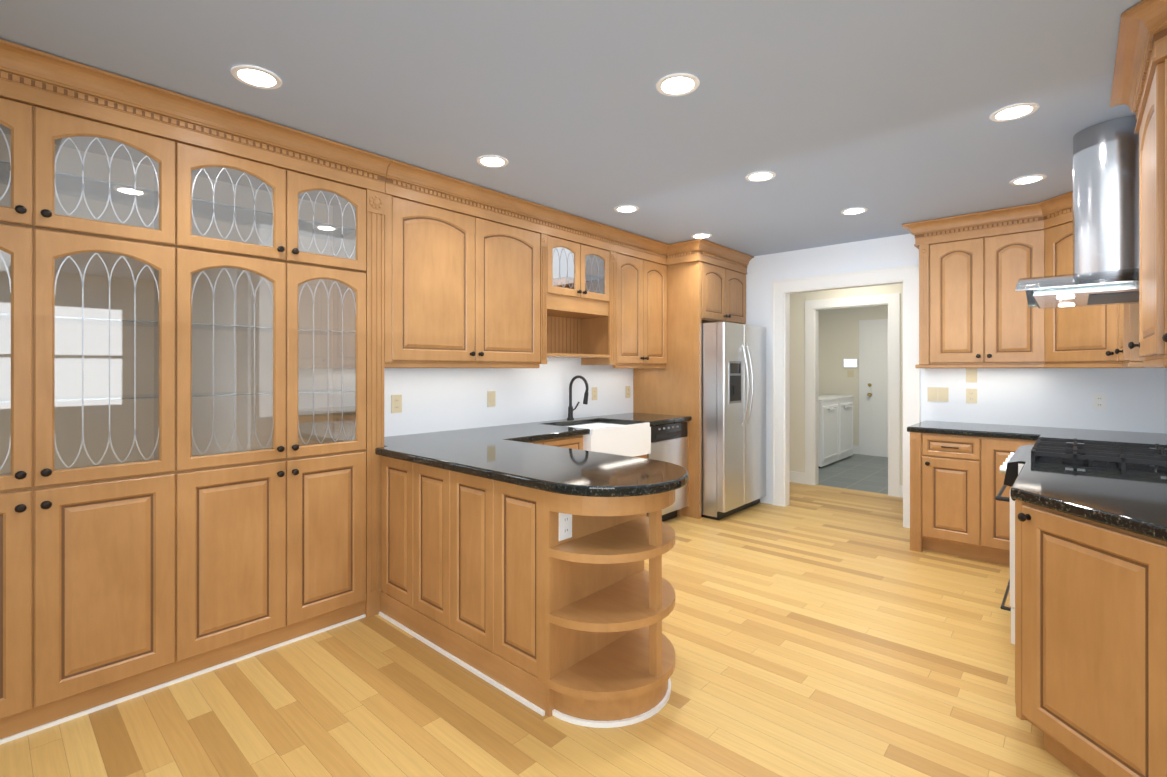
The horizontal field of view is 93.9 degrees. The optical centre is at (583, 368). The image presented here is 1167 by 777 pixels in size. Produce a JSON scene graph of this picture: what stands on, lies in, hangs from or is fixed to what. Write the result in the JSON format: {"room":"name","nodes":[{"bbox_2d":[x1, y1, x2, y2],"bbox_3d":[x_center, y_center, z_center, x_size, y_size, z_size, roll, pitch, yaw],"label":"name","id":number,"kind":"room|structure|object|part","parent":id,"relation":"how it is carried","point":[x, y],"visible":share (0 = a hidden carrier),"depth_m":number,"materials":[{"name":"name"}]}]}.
{"room":"kitchen","nodes":[
{"label":"kitchen","id":0,"kind":"room"},
{"bbox_2d":[384,357,632,436],"bbox_3d":[-2.035,0.099,2.679,0.100,2.500,9.545,0,0,42],"label":"wall","id":1,"kind":"structure","parent":0,"point":[440,399],"depth_m":4.14,"materials":[{"name":"white paint"}]},
{"bbox_2d":[391,395,401,412],"bbox_3d":[-1.205,0.225,3.517,0.008,0.116,0.072,0,0,42],"label":"outlet","id":2,"kind":"object","parent":1,"relation":"attached to","point":[396,403],"visible":1,"depth_m":3.51,"materials":[{"name":"beige plastic"}]},
{"bbox_2d":[384,162,551,366],"bbox_3d":[-0.831,-0.590,3.634,0.400,1.110,1.255,0,0,42],"label":"upper cabinet","id":3,"kind":"object","parent":1,"relation":"attached to","point":[476,276],"depth_m":3.41,"materials":[{"name":"brown wood"}]},
{"bbox_2d":[487,391,494,406],"bbox_3d":[-0.689,0.225,4.087,0.010,0.116,0.072,0,0,42],"label":"outlet","id":4,"kind":"object","parent":1,"relation":"attached to","point":[490,398],"visible":1,"depth_m":4.08,"materials":[{"name":"beige plastic"}]},
{"bbox_2d":[592,387,596,399],"bbox_3d":[0.101,0.226,4.964,0.008,0.116,0.072,0,0,42],"label":"outlet","id":5,"kind":"object","parent":1,"relation":"attached to","point":[594,393],"visible":1,"depth_m":4.96,"materials":[{"name":"beige plastic"}]},
{"bbox_2d":[576,231,667,366],"bbox_3d":[0.377,-0.590,4.974,0.400,1.110,0.783,0,0,42],"label":"upper cabinet","id":6,"kind":"object","parent":1,"relation":"attached to","point":[621,277],"depth_m":4.69,"materials":[{"name":"brown wood"}]},
{"bbox_2d":[626,386,629,397],"bbox_3d":[0.436,0.226,5.335,0.008,0.116,0.072,0,0,42],"label":"outlet","id":7,"kind":"object","parent":1,"relation":"attached to","point":[627,391],"visible":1,"depth_m":5.33,"materials":[{"name":"beige plastic"}]},
{"bbox_2d":[0,482,1079,776],"bbox_3d":[0.802,1.363,0.896,6.700,0.030,10.700,0,0,42],"label":"floor","id":8,"kind":"structure","parent":0,"point":[822,632],"depth_m":2.25,"materials":[{"name":"beige wood"}]},
{"bbox_2d":[0,467,179,744],"bbox_3d":[-2.180,0.897,2.140,0.400,0.906,0.870,0,0,42],"label":"base cabinet","id":9,"kind":"object","parent":8,"relation":"on","point":[90,568],"depth_m":2.12,"materials":[{"name":"brown wood"}]},
{"bbox_2d":[0,439,359,486],"bbox_3d":[-2.193,0.435,2.128,0.364,0.018,2.595,0,0,42],"label":"countertop","id":10,"kind":"structure","parent":9,"relation":"on","point":[130,466],"depth_m":2.31,"materials":[{"name":"brown wood"}]},
{"bbox_2d":[180,447,371,681],"bbox_3d":[-1.606,0.897,2.776,0.400,0.906,0.845,0,0,42],"label":"base cabinet","id":11,"kind":"object","parent":8,"relation":"on","point":[275,553],"depth_m":2.60,"materials":[{"name":"brown wood"}]},
{"bbox_2d":[379,456,674,727],"bbox_3d":[-0.285,0.910,2.697,1.637,0.879,0.689,0,0,42],"label":"base cabinet","id":12,"kind":"object","parent":8,"relation":"on","point":[499,585],"visible":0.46,"depth_m":2.27,"materials":[{"name":"brown wood"}]},
{"bbox_2d":[375,437,688,496],"bbox_3d":[-0.371,0.449,2.757,1.955,0.040,0.700,0,0,42],"label":"countertop","id":13,"kind":"structure","parent":12,"relation":"on","point":[507,454],"depth_m":2.42,"materials":[{"name":"black stone"}]},
{"bbox_2d":[559,513,571,540],"bbox_3d":[-0.071,0.621,2.176,0.008,0.116,0.072,0,0,42],"label":"outlet","id":14,"kind":"object","parent":12,"relation":"attached to","point":[565,526],"visible":0.94,"depth_m":2.17,"materials":[{"name":"white plastic"}]},
{"bbox_2d":[527,421,688,515],"bbox_3d":[-0.002,0.893,4.340,0.685,0.915,2.230,0,0,42],"label":"base cabinet","id":15,"kind":"object","parent":8,"relation":"on","point":[574,442],"depth_m":4.15,"materials":[{"name":"brown wood"}]},
{"bbox_2d":[384,413,691,448],"bbox_3d":[-0.209,0.450,4.125,0.660,0.040,2.828,0,0,42],"label":"countertop","id":16,"kind":"structure","parent":15,"relation":"on","point":[554,429],"depth_m":3.81,"materials":[{"name":"black stone"}]},
{"bbox_2d":[567,375,588,419],"bbox_3d":[-0.023,0.242,4.612,0.231,0.375,0.131,0,0,42],"label":"gooseneck faucet","id":17,"kind":"object","parent":16,"relation":"on","point":[571,409],"visible":1,"depth_m":4.62,"materials":[{"name":"black metal"}]},
{"bbox_3d":[0.092,0.562,4.353,0.563,0.253,0.740,0,0,42],"label":"farmhouse sink apron","id":18,"kind":"part","parent":15,"relation":"part of","materials":[{"name":"white ceramic"}]},
{"bbox_2d":[647,422,687,521],"bbox_3d":[0.523,0.914,4.907,0.590,0.872,0.606,0,0,42],"label":"stainless steel dishwasher","id":19,"kind":"object","parent":8,"relation":"on","point":[669,442],"visible":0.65,"depth_m":4.77,"materials":[{"name":"silver metal"}]},
{"bbox_2d":[633,238,753,518],"bbox_3d":[1.083,0.103,5.442,0.819,2.495,1.058,0,0,42],"label":"tall cabinet","id":20,"kind":"object","parent":8,"relation":"on","point":[706,281],"visible":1,"depth_m":5.05,"materials":[{"name":"brown wood"}]},
{"bbox_2d":[701,322,765,519],"bbox_3d":[1.224,0.468,5.408,0.980,1.765,0.885,0,0,42],"label":"refrigerator","id":21,"kind":"object","parent":8,"relation":"on","point":[733,418],"visible":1,"depth_m":4.94,"materials":[{"name":"silver metal"}]},
{"bbox_2d":[910,432,981,559],"bbox_3d":[2.809,0.911,4.164,0.430,0.880,0.643,0,0,42],"label":"base cabinet","id":22,"kind":"object","parent":8,"relation":"on","point":[957,508],"depth_m":3.92,"materials":[{"name":"brown wood"}]},
{"bbox_2d":[907,421,1166,449],"bbox_3d":[2.966,0.450,3.601,1.447,0.040,1.270,0,0,42],"label":"countertop","id":23,"kind":"structure","parent":22,"relation":"on","point":[992,430],"depth_m":3.74,"materials":[{"name":"black stone"}]},
{"bbox_2d":[982,437,1035,565],"bbox_3d":[3.094,0.910,3.907,0.337,0.880,0.642,0,0,42],"label":"base cabinet","id":24,"kind":"object","parent":8,"relation":"on","point":[995,451],"depth_m":3.74,"materials":[{"name":"brown wood"}]},
{"bbox_2d":[995,437,1166,643],"bbox_3d":[2.523,0.864,2.633,0.803,0.970,0.755,0,0,42],"label":"gas range","id":25,"kind":"object","parent":8,"relation":"on","point":[1141,457],"visible":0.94,"depth_m":2.57,"materials":[{"name":"white"}]},
{"bbox_2d":[1011,498,1166,776],"bbox_3d":[1.923,0.909,1.896,0.711,0.879,1.135,0,0,42],"label":"base cabinet","id":26,"kind":"object","parent":8,"relation":"on","point":[1090,648],"visible":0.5,"depth_m":1.69,"materials":[{"name":"brown wood"}]},
{"bbox_2d":[1010,461,1166,541],"bbox_3d":[1.922,0.449,1.878,0.687,0.040,1.164,0,0,42],"label":"countertop","id":27,"kind":"structure","parent":26,"relation":"on","point":[1132,501],"depth_m":1.88,"materials":[{"name":"black stone"}]},
{"bbox_2d":[0,0,1142,255],"bbox_3d":[1.774,-1.161,1.973,6.700,0.020,13.600,0,0,42],"label":"ceiling","id":28,"kind":"structure","parent":0,"point":[826,112],"depth_m":2.25,"materials":[{"name":"grey paint"}]},
{"bbox_2d":[230,65,281,88],"bbox_3d":[-1.287,-1.147,2.150,0.176,0.005,0.176,0,0,42],"label":"recessed light","id":29,"kind":"object","parent":28,"relation":"in","point":[256,77],"visible":1,"depth_m":2.14,"materials":[{"name":"white"}]},
{"bbox_2d":[477,155,508,167],"bbox_3d":[-0.503,-1.147,3.018,0.176,0.005,0.176,0,0,42],"label":"recessed light","id":30,"kind":"object","parent":28,"relation":"in","point":[492,161],"visible":1,"depth_m":3.02,"materials":[{"name":"white"}]},
{"bbox_2d":[614,205,638,212],"bbox_3d":[0.308,-1.147,3.916,0.176,0.005,0.176,0,0,42],"label":"recessed light","id":31,"kind":"object","parent":28,"relation":"in","point":[626,209],"visible":0.94,"depth_m":3.91,"materials":[{"name":"white"}]},
{"bbox_2d":[656,73,699,95],"bbox_3d":[0.381,-1.147,2.207,0.176,0.005,0.176,0,0,42],"label":"recessed light","id":32,"kind":"object","parent":28,"relation":"in","point":[678,84],"visible":1,"depth_m":2.20,"materials":[{"name":"white"}]},
{"bbox_2d":[691,233,711,238],"bbox_3d":[1.018,-1.146,4.703,0.176,0.005,0.176,0,0,42],"label":"recessed light","id":33,"kind":"object","parent":28,"relation":"in","point":[701,235],"visible":0.96,"depth_m":4.69,"materials":[{"name":"white"}]},
{"bbox_2d":[745,171,775,181],"bbox_3d":[1.057,-1.147,3.253,0.176,0.005,0.176,0,0,42],"label":"recessed light","id":34,"kind":"object","parent":28,"relation":"in","point":[760,176],"visible":1,"depth_m":3.25,"materials":[{"name":"white"}]},
{"bbox_2d":[841,207,867,214],"bbox_3d":[1.969,-1.147,3.966,0.176,0.005,0.176,0,0,42],"label":"recessed light","id":35,"kind":"object","parent":28,"relation":"in","point":[854,211],"visible":1,"depth_m":3.96,"materials":[{"name":"white"}]},
{"bbox_2d":[989,103,1038,121],"bbox_3d":[1.927,-1.147,2.441,0.176,0.005,0.176,0,0,42],"label":"recessed light","id":36,"kind":"object","parent":28,"relation":"in","point":[1014,112],"visible":1,"depth_m":2.44,"materials":[{"name":"white"}]},
{"bbox_2d":[1010,174,1046,184],"bbox_3d":[2.696,-1.147,3.309,0.176,0.005,0.176,0,0,42],"label":"recessed light","id":37,"kind":"object","parent":28,"relation":"in","point":[1028,179],"visible":0.98,"depth_m":3.30,"materials":[{"name":"white"}]},
{"bbox_2d":[790,283,902,484],"bbox_3d":[3.088,0.101,6.040,3.000,2.500,0.100,0,0,42],"label":"wall","id":38,"kind":"structure","parent":0,"point":[797,382],"depth_m":6.44,"materials":[{"name":"beige paint"}]},
{"bbox_2d":[790,471,804,483],"bbox_3d":[2.270,1.286,6.701,0.900,0.130,0.014,0,0,42],"label":"baseboard","id":39,"kind":"structure","parent":38,"relation":"attached to","point":[797,477],"depth_m":6.45,"materials":[{"name":"white"}]},
{"bbox_2d":[805,293,899,496],"bbox_3d":[3.002,0.276,6.109,0.980,2.150,0.122,0,0,42],"label":"trim","id":40,"kind":"structure","parent":38,"relation":"attached to","point":[890,301],"depth_m":6.09,"materials":[{"name":"white wood"}]},
{"bbox_2d":[900,485,902,497],"bbox_3d":[3.747,1.286,5.367,1.120,0.130,0.014,0,0,42],"label":"baseboard","id":41,"kind":"structure","parent":38,"relation":"attached to","point":[901,486],"depth_m":5.73,"materials":[{"name":"white"}]},
{"bbox_2d":[817,454,887,493],"bbox_3d":[4.059,1.367,7.116,3.200,0.030,2.900,0,0,42],"label":"floor","id":42,"kind":"structure","parent":0,"point":[867,473],"depth_m":6.98,"materials":[{"name":"grey tile"}]},
{"bbox_2d":[819,397,838,467],"bbox_3d":[3.215,0.822,7.872,0.726,1.060,0.698,0,0,42],"label":"cabinet","id":43,"kind":"object","parent":42,"relation":"on","point":[828,430],"visible":0.38,"depth_m":7.58,"materials":[{"name":"white wood"}]},
{"bbox_2d":[819,395,853,459],"bbox_3d":[3.691,0.822,8.399,0.726,1.060,0.698,0,0,42],"label":"cabinet","id":44,"kind":"object","parent":42,"relation":"on","point":[845,426],"visible":0.33,"depth_m":8.13,"materials":[{"name":"white wood"}]},
{"bbox_2d":[818,306,887,445],"bbox_3d":[4.998,0.102,8.156,3.000,2.500,0.100,0,0,42],"label":"wall","id":45,"kind":"structure","parent":0,"point":[838,336],"depth_m":8.83,"materials":[{"name":"beige paint"}]},
{"bbox_2d":[843,358,857,376],"bbox_3d":[4.273,-0.018,8.726,0.220,0.300,0.022,0,0,42],"label":"thermostat panel","id":46,"kind":"object","parent":45,"relation":"attached to","point":[850,362],"visible":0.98,"depth_m":8.72,"materials":[{"name":"white plastic"}]},
{"bbox_2d":[853,445,858,453],"bbox_3d":[4.106,1.288,8.883,0.700,0.130,0.014,0,0,42],"label":"baseboard","id":47,"kind":"structure","parent":45,"relation":"attached to","point":[855,448],"depth_m":8.67,"materials":[{"name":"white"}]},
{"bbox_2d":[859,319,887,456],"bbox_3d":[4.724,0.292,8.256,1.040,2.120,0.114,0,0,42],"label":"door","id":48,"kind":"structure","parent":45,"relation":"in","point":[873,388],"depth_m":8.48,"materials":[{"name":"white"}]},
{"bbox_2d":[745,234,1166,503],"bbox_3d":[2.566,0.101,4.888,3.970,2.500,0.100,0,0,42],"label":"wall","id":49,"kind":"structure","parent":0,"point":[1063,398],"depth_m":4.26,"materials":[{"name":"white paint"}]},
{"bbox_2d":[772,264,919,527],"bbox_3d":[2.384,0.238,5.037,1.272,2.226,0.130,0,0,42],"label":"trim","id":50,"kind":"structure","parent":49,"relation":"attached to","point":[906,276],"depth_m":5.09,"materials":[{"name":"white wood"}]},
{"bbox_2d":[928,387,937,400],"bbox_3d":[2.893,0.210,4.518,0.072,0.116,0.010,0,0,42],"label":"light switch","id":51,"kind":"object","parent":49,"relation":"attached to","point":[932,393],"visible":1,"depth_m":4.51,"materials":[{"name":"beige plastic"}]},
{"bbox_2d":[938,387,947,401],"bbox_3d":[2.948,0.210,4.469,0.072,0.116,0.010,0,0,42],"label":"light switch","id":52,"kind":"object","parent":49,"relation":"attached to","point":[942,394],"visible":1,"depth_m":4.47,"materials":[{"name":"beige plastic"}]},
{"bbox_2d":[966,389,976,402],"bbox_3d":[3.090,0.215,4.341,0.072,0.116,0.008,0,0,42],"label":"outlet","id":53,"kind":"object","parent":49,"relation":"attached to","point":[971,395],"visible":1,"depth_m":4.34,"materials":[{"name":"beige plastic"}]},
{"bbox_2d":[966,368,976,382],"bbox_3d":[3.090,0.050,4.341,0.072,0.116,0.010,0,0,42],"label":"light switch","id":54,"kind":"object","parent":49,"relation":"attached to","point":[971,374],"visible":0.88,"depth_m":4.34,"materials":[{"name":"beige plastic"}]},
{"bbox_2d":[902,191,1089,367],"bbox_3d":[3.115,-0.575,3.832,1.534,1.140,0.725,0,0,42],"label":"upper cabinet","id":55,"kind":"object","parent":49,"relation":"attached to","point":[975,311],"depth_m":3.98,"materials":[{"name":"brown wood"}]},
{"bbox_2d":[1093,393,1106,409],"bbox_3d":[3.640,0.230,3.846,0.072,0.116,0.008,0,0,42],"label":"outlet","id":56,"kind":"object","parent":49,"relation":"attached to","point":[1099,401],"visible":1,"depth_m":3.84,"materials":[{"name":"white plastic"}]},
{"bbox_2d":[1090,303,1166,367],"bbox_3d":[3.194,-0.575,3.092,0.424,1.140,0.870,0,0,42],"label":"upper cabinet","id":57,"kind":"object","parent":49,"relation":"attached to","point":[1112,327],"depth_m":3.32,"materials":[{"name":"brown wood"}]},
{"bbox_3d":[2.848,0.099,2.313,0.100,2.500,3.545,0,0,42],"label":"wall","id":58,"kind":"structure","parent":0,"visible":0},
{"bbox_2d":[1015,115,1138,308],"bbox_3d":[2.555,-0.741,2.605,0.713,0.814,0.910,0,0,42],"label":"range hood","id":59,"kind":"object","parent":58,"relation":"attached to","point":[1105,212],"visible":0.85,"depth_m":2.52,"materials":[{"name":"silver metal"}]},
{"bbox_2d":[1110,0,1166,366],"bbox_3d":[2.049,-0.576,1.806,0.402,1.140,1.145,0,0,42],"label":"upper cabinet","id":60,"kind":"object","parent":58,"relation":"attached to","point":[1139,85],"visible":1,"depth_m":1.83,"materials":[{"name":"brown wood"}]}
]}

